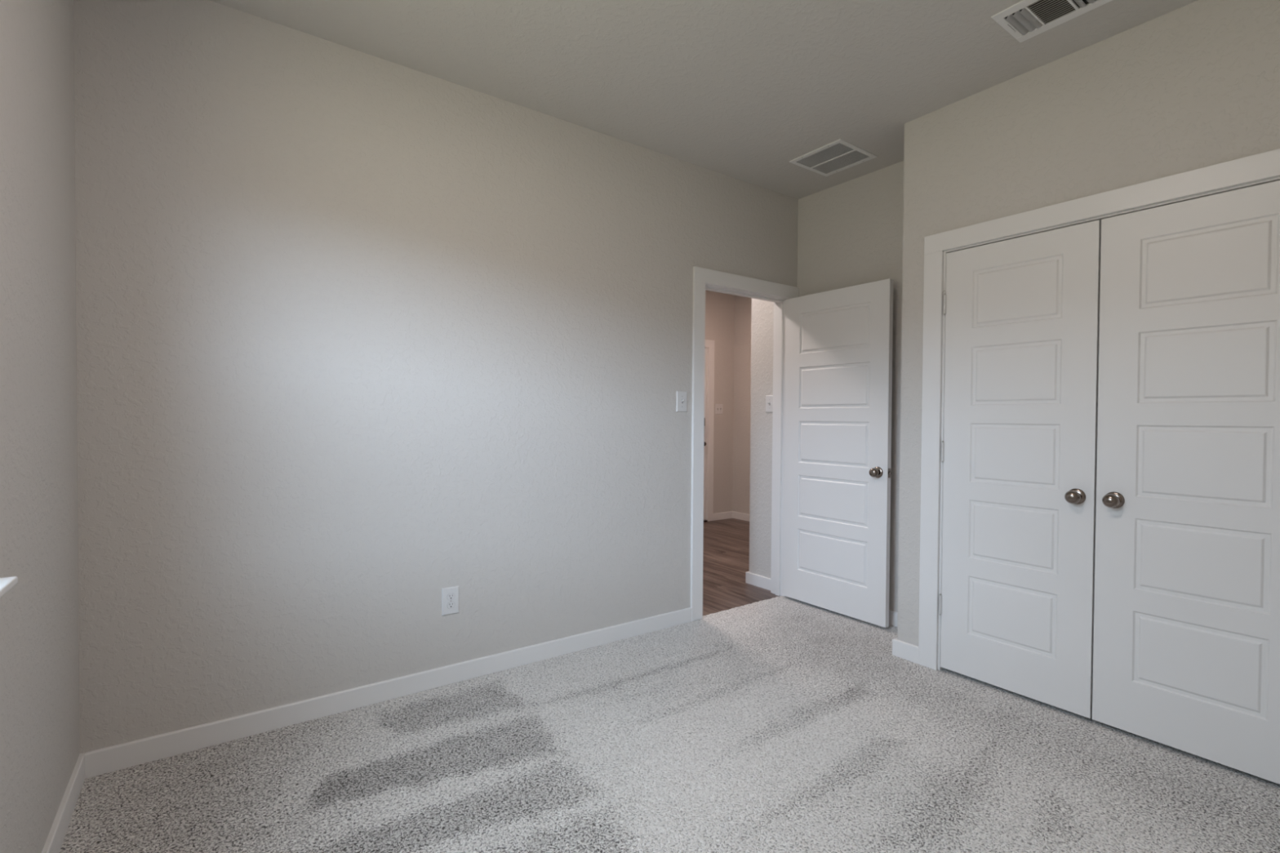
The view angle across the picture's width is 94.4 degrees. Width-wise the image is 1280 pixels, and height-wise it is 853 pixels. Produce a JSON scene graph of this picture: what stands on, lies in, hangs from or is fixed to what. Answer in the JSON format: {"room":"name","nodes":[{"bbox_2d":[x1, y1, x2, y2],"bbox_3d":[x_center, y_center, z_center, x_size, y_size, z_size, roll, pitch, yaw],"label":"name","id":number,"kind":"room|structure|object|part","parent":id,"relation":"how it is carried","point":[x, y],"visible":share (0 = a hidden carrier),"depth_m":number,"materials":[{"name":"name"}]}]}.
{"room":"empty bedroom","nodes":[
{"label":"empty bedroom","id":0,"kind":"room"},
{"bbox_2d":[0,0,79,852],"bbox_3d":[-1.000,-0.159,0.626,0.160,2.743,3.220,0,1,-36],"label":"wall","id":1,"kind":"structure","parent":0,"point":[40,731],"depth_m":1.52,"materials":[{"name":"grey paint"}]},
{"bbox_2d":[0,576,17,597],"bbox_3d":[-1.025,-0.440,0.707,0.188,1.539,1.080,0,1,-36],"label":"window sill","id":2,"kind":"structure","parent":1,"relation":"in","point":[6,584],"depth_m":1.16,"materials":[{"name":"white plastic"}]},
{"bbox_2d":[41,752,84,852],"bbox_3d":[-0.974,1.169,0.746,0.014,0.083,3.100,0,1,-36],"label":"baseboard","id":3,"kind":"structure","parent":1,"relation":"attached to","point":[55,839],"depth_m":1.75,"materials":[{"name":"white paint"}]},
{"bbox_2d":[73,0,798,753],"bbox_3d":[0.326,-0.172,3.644,5.848,2.793,0.115,0,1,-36],"label":"wall","id":4,"kind":"structure","parent":0,"point":[362,337],"depth_m":2.47,"materials":[{"name":"grey paint"}]},
{"bbox_2d":[84,607,691,778],"bbox_3d":[-0.783,1.139,2.788,2.690,0.083,0.014,0,1,-36],"label":"baseboard","id":5,"kind":"structure","parent":4,"relation":"attached to","point":[121,756],"depth_m":2.46,"materials":[{"name":"white paint"}]},
{"bbox_2d":[441,586,458,615],"bbox_3d":[-0.870,0.801,2.722,0.079,0.125,0.008,0,1,-36],"label":"wall outlet","id":6,"kind":"object","parent":4,"relation":"attached to","point":[450,596],"visible":1,"depth_m":2.72,"materials":[{"name":"white plastic"}]},
{"bbox_2d":[447,601,454,608],"bbox_3d":[-0.869,0.820,2.721,0.036,0.030,0.001,0,1,-36],"label":"receptacle","id":7,"kind":"object","parent":6,"relation":"attached to","point":[451,605],"depth_m":2.72,"materials":[{"name":"grey plastic"}]},
{"bbox_2d":[447,593,454,599],"bbox_3d":[-0.868,0.781,2.720,0.034,0.028,0.002,0,1,-36],"label":"receptacle","id":8,"kind":"object","parent":6,"relation":"attached to","point":[450,596],"depth_m":2.72,"materials":[{"name":"grey plastic"}]},
{"bbox_2d":[676,391,687,411],"bbox_3d":[0.253,-0.148,3.507,0.079,0.121,0.022,0,1,-36],"label":"light switch","id":9,"kind":"object","parent":4,"relation":"attached to","point":[682,396],"visible":1,"depth_m":3.51,"materials":[{"name":"white plastic"}]},
{"bbox_2d":[690,266,799,621],"bbox_3d":[0.662,0.109,3.892,0.954,2.139,0.149,0,1,-36],"label":"door frame","id":10,"kind":"structure","parent":4,"relation":"attached to","point":[704,279],"depth_m":3.71,"materials":[{"name":"white paint"}]},
{"bbox_3d":[0.350,0.153,3.586,0.088,2.045,0.017,0,1,-36],"label":"casing","id":11,"kind":"part","parent":10,"relation":"part of","materials":[{"name":"white paint"}]},
{"bbox_3d":[0.708,-0.915,3.823,0.954,0.088,0.017,0,1,-36],"label":"head casing","id":12,"kind":"part","parent":10,"relation":"part of","materials":[{"name":"white paint"}]},
{"bbox_3d":[0.957,0.151,4.188,0.049,2.051,0.017,0,1,-36],"label":"hall casing","id":13,"kind":"part","parent":10,"relation":"part of","materials":[{"name":"white paint"}]},
{"bbox_2d":[782,279,893,627],"bbox_3d":[1.224,0.152,3.736,0.163,2.017,0.772,0,1,-36],"label":"door","id":14,"kind":"structure","parent":10,"relation":"attached to","point":[838,390],"depth_m":3.69,"materials":[{"name":"white paint"}]},
{"bbox_3d":[1.364,0.268,3.450,0.054,0.054,0.054,0,1,-36],"label":"knob","id":15,"kind":"part","parent":14,"relation":"part of","materials":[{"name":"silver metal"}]},
{"bbox_2d":[59,518,1279,852],"bbox_3d":[0.571,1.218,3.504,5.750,0.080,5.755,0,1,-36],"label":"floor","id":16,"kind":"structure","parent":0,"point":[781,724],"depth_m":2.07,"materials":[{"name":"carpet"}]},
{"bbox_2d":[208,0,1198,199],"bbox_3d":[0.560,-1.623,3.364,5.910,0.120,5.875,0,1,-36],"label":"ceiling","id":17,"kind":"structure","parent":0,"point":[742,90],"depth_m":2.48,"materials":[{"name":"grey paint"}]},
{"bbox_2d":[789,138,877,176],"bbox_3d":[1.123,-1.621,3.449,0.352,0.137,0.351,0,1,-36],"label":"ceiling vent","id":18,"kind":"object","parent":17,"relation":"in","point":[839,155],"visible":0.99,"depth_m":3.44,"materials":[{"name":"white metal"}]},
{"bbox_2d":[991,0,1112,42],"bbox_3d":[1.522,-1.596,2.156,0.253,0.141,0.349,0,1,-36],"label":"ceiling vent","id":19,"kind":"object","parent":17,"relation":"in","point":[1037,17],"visible":0.99,"depth_m":2.23,"materials":[{"name":"white metal"}]},
{"bbox_2d":[705,289,734,513],"bbox_3d":[-0.738,-0.238,6.005,4.573,2.749,0.120,0,1,-36],"label":"wall","id":20,"kind":"structure","parent":0,"point":[719,307],"depth_m":7.19,"materials":[{"name":"grey paint"}]},
{"bbox_2d":[703,347,707,522],"bbox_3d":[0.425,0.102,6.772,0.919,2.061,0.109,0,1,-36],"label":"door","id":21,"kind":"structure","parent":20,"relation":"in","point":[705,348],"depth_m":7.04,"materials":[{"name":"white paint"}]},
{"bbox_2d":[704,339,714,521],"bbox_3d":[0.392,0.053,6.818,1.119,2.157,0.137,0,1,-36],"label":"door frame","id":22,"kind":"structure","parent":20,"relation":"attached to","point":[709,344],"depth_m":7.06,"materials":[{"name":"white paint"}]},
{"bbox_3d":[0.434,-0.981,6.753,1.119,0.088,0.017,0,1,-36],"label":"head casing","id":23,"kind":"part","parent":22,"relation":"part of","materials":[{"name":"white paint"}]},
{"bbox_2d":[715,404,722,413],"bbox_3d":[0.958,-0.210,7.144,0.125,0.121,0.022,0,1,-36],"label":"light switch","id":24,"kind":"object","parent":20,"relation":"attached to","point":[718,407],"visible":1,"depth_m":7.15,"materials":[{"name":"white plastic"}]},
{"bbox_2d":[713,511,733,520],"bbox_3d":[1.008,1.088,7.212,0.340,0.083,0.014,0,1,-36],"label":"baseboard","id":25,"kind":"structure","parent":20,"relation":"attached to","point":[726,515],"depth_m":7.20,"materials":[{"name":"white paint"}]},
{"bbox_2d":[732,295,751,514],"bbox_3d":[1.871,-0.227,6.399,0.115,2.749,2.540,0,1,-36],"label":"wall","id":26,"kind":"structure","parent":0,"point":[743,305],"depth_m":7.17,"materials":[{"name":"grey paint"}]},
{"bbox_2d":[732,511,749,521],"bbox_3d":[1.763,1.105,6.446,0.014,0.083,2.113,0,1,-36],"label":"baseboard","id":27,"kind":"structure","parent":26,"relation":"attached to","point":[736,515],"depth_m":7.18,"materials":[{"name":"white paint"}]},
{"bbox_2d":[749,297,773,577],"bbox_3d":[1.694,-0.207,4.876,1.956,2.743,0.279,0,1,-36],"label":"wall","id":28,"kind":"structure","parent":0,"point":[762,311],"depth_m":4.33,"materials":[{"name":"grey paint"}]},
{"bbox_2d":[745,571,770,590],"bbox_3d":[1.665,1.129,4.901,1.956,0.083,0.276,0,1,-36],"label":"baseboard","id":29,"kind":"structure","parent":28,"relation":"attached to","point":[761,581],"depth_m":4.34,"materials":[{"name":"white paint"}]},
{"bbox_2d":[765,395,773,412],"bbox_3d":[0.926,-0.163,4.250,0.022,0.121,0.079,0,1,-36],"label":"light switch","id":30,"kind":"object","parent":28,"relation":"attached to","point":[769,398],"visible":0.96,"depth_m":4.25,"materials":[{"name":"white plastic"}]},
{"bbox_2d":[797,160,903,612],"bbox_3d":[1.427,-0.192,3.747,0.115,2.743,1.008,0,1,-36],"label":"wall","id":31,"kind":"structure","parent":0,"point":[850,233],"depth_m":3.67,"materials":[{"name":"grey paint"}]},
{"bbox_2d":[888,609,897,626],"bbox_3d":[1.371,1.139,3.723,0.014,0.083,0.991,0,1,-36],"label":"baseboard","id":32,"kind":"structure","parent":31,"relation":"attached to","point":[893,615],"depth_m":3.52,"materials":[{"name":"white paint"}]},
{"bbox_2d":[897,0,1279,646],"bbox_3d":[2.285,-0.166,2.454,0.812,2.743,2.092,0,1,-36],"label":"wall","id":33,"kind":"structure","parent":0,"point":[1196,85],"depth_m":2.43,"materials":[{"name":"grey paint"}]},
{"bbox_2d":[892,637,918,663],"bbox_3d":[1.522,1.149,3.151,0.411,0.083,0.142,0,1,-36],"label":"baseboard","id":34,"kind":"structure","parent":33,"relation":"attached to","point":[901,649],"depth_m":3.03,"materials":[{"name":"white paint"}]},
{"bbox_2d":[938,219,1101,718],"bbox_3d":[1.638,0.173,2.629,0.099,2.011,0.619,0,1,-36],"label":"door","id":35,"kind":"structure","parent":33,"relation":"in","point":[1019,446],"depth_m":2.60,"materials":[{"name":"white paint"}]},
{"bbox_3d":[1.765,0.287,2.415,0.054,0.054,0.054,0,1,-36],"label":"knob","id":36,"kind":"part","parent":35,"relation":"part of","materials":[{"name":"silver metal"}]},
{"bbox_2d":[918,148,1279,670],"bbox_3d":[1.875,0.138,2.414,0.132,2.133,1.432,0,1,-36],"label":"door frame","id":37,"kind":"structure","parent":33,"relation":"attached to","point":[1261,168],"depth_m":2.87,"materials":[{"name":"white paint"}]},
{"bbox_3d":[1.435,0.171,2.924,0.017,2.045,0.091,0,1,-36],"label":"casing","id":38,"kind":"part","parent":37,"relation":"part of","materials":[{"name":"white paint"}]},
{"bbox_3d":[1.836,-0.885,2.364,0.017,0.088,1.432,0,1,-36],"label":"head casing","id":39,"kind":"part","parent":37,"relation":"part of","materials":[{"name":"white paint"}]},
{"bbox_2d":[1092,180,1279,784],"bbox_3d":[2.002,0.184,2.126,0.099,2.011,0.609,0,1,-36],"label":"door","id":40,"kind":"structure","parent":33,"relation":"in","point":[1186,641],"depth_m":2.15,"materials":[{"name":"white paint"}]},
{"bbox_3d":[1.839,0.289,2.312,0.054,0.054,0.054,0,1,-36],"label":"knob","id":41,"kind":"part","parent":40,"relation":"part of","materials":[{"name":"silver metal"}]}
]}

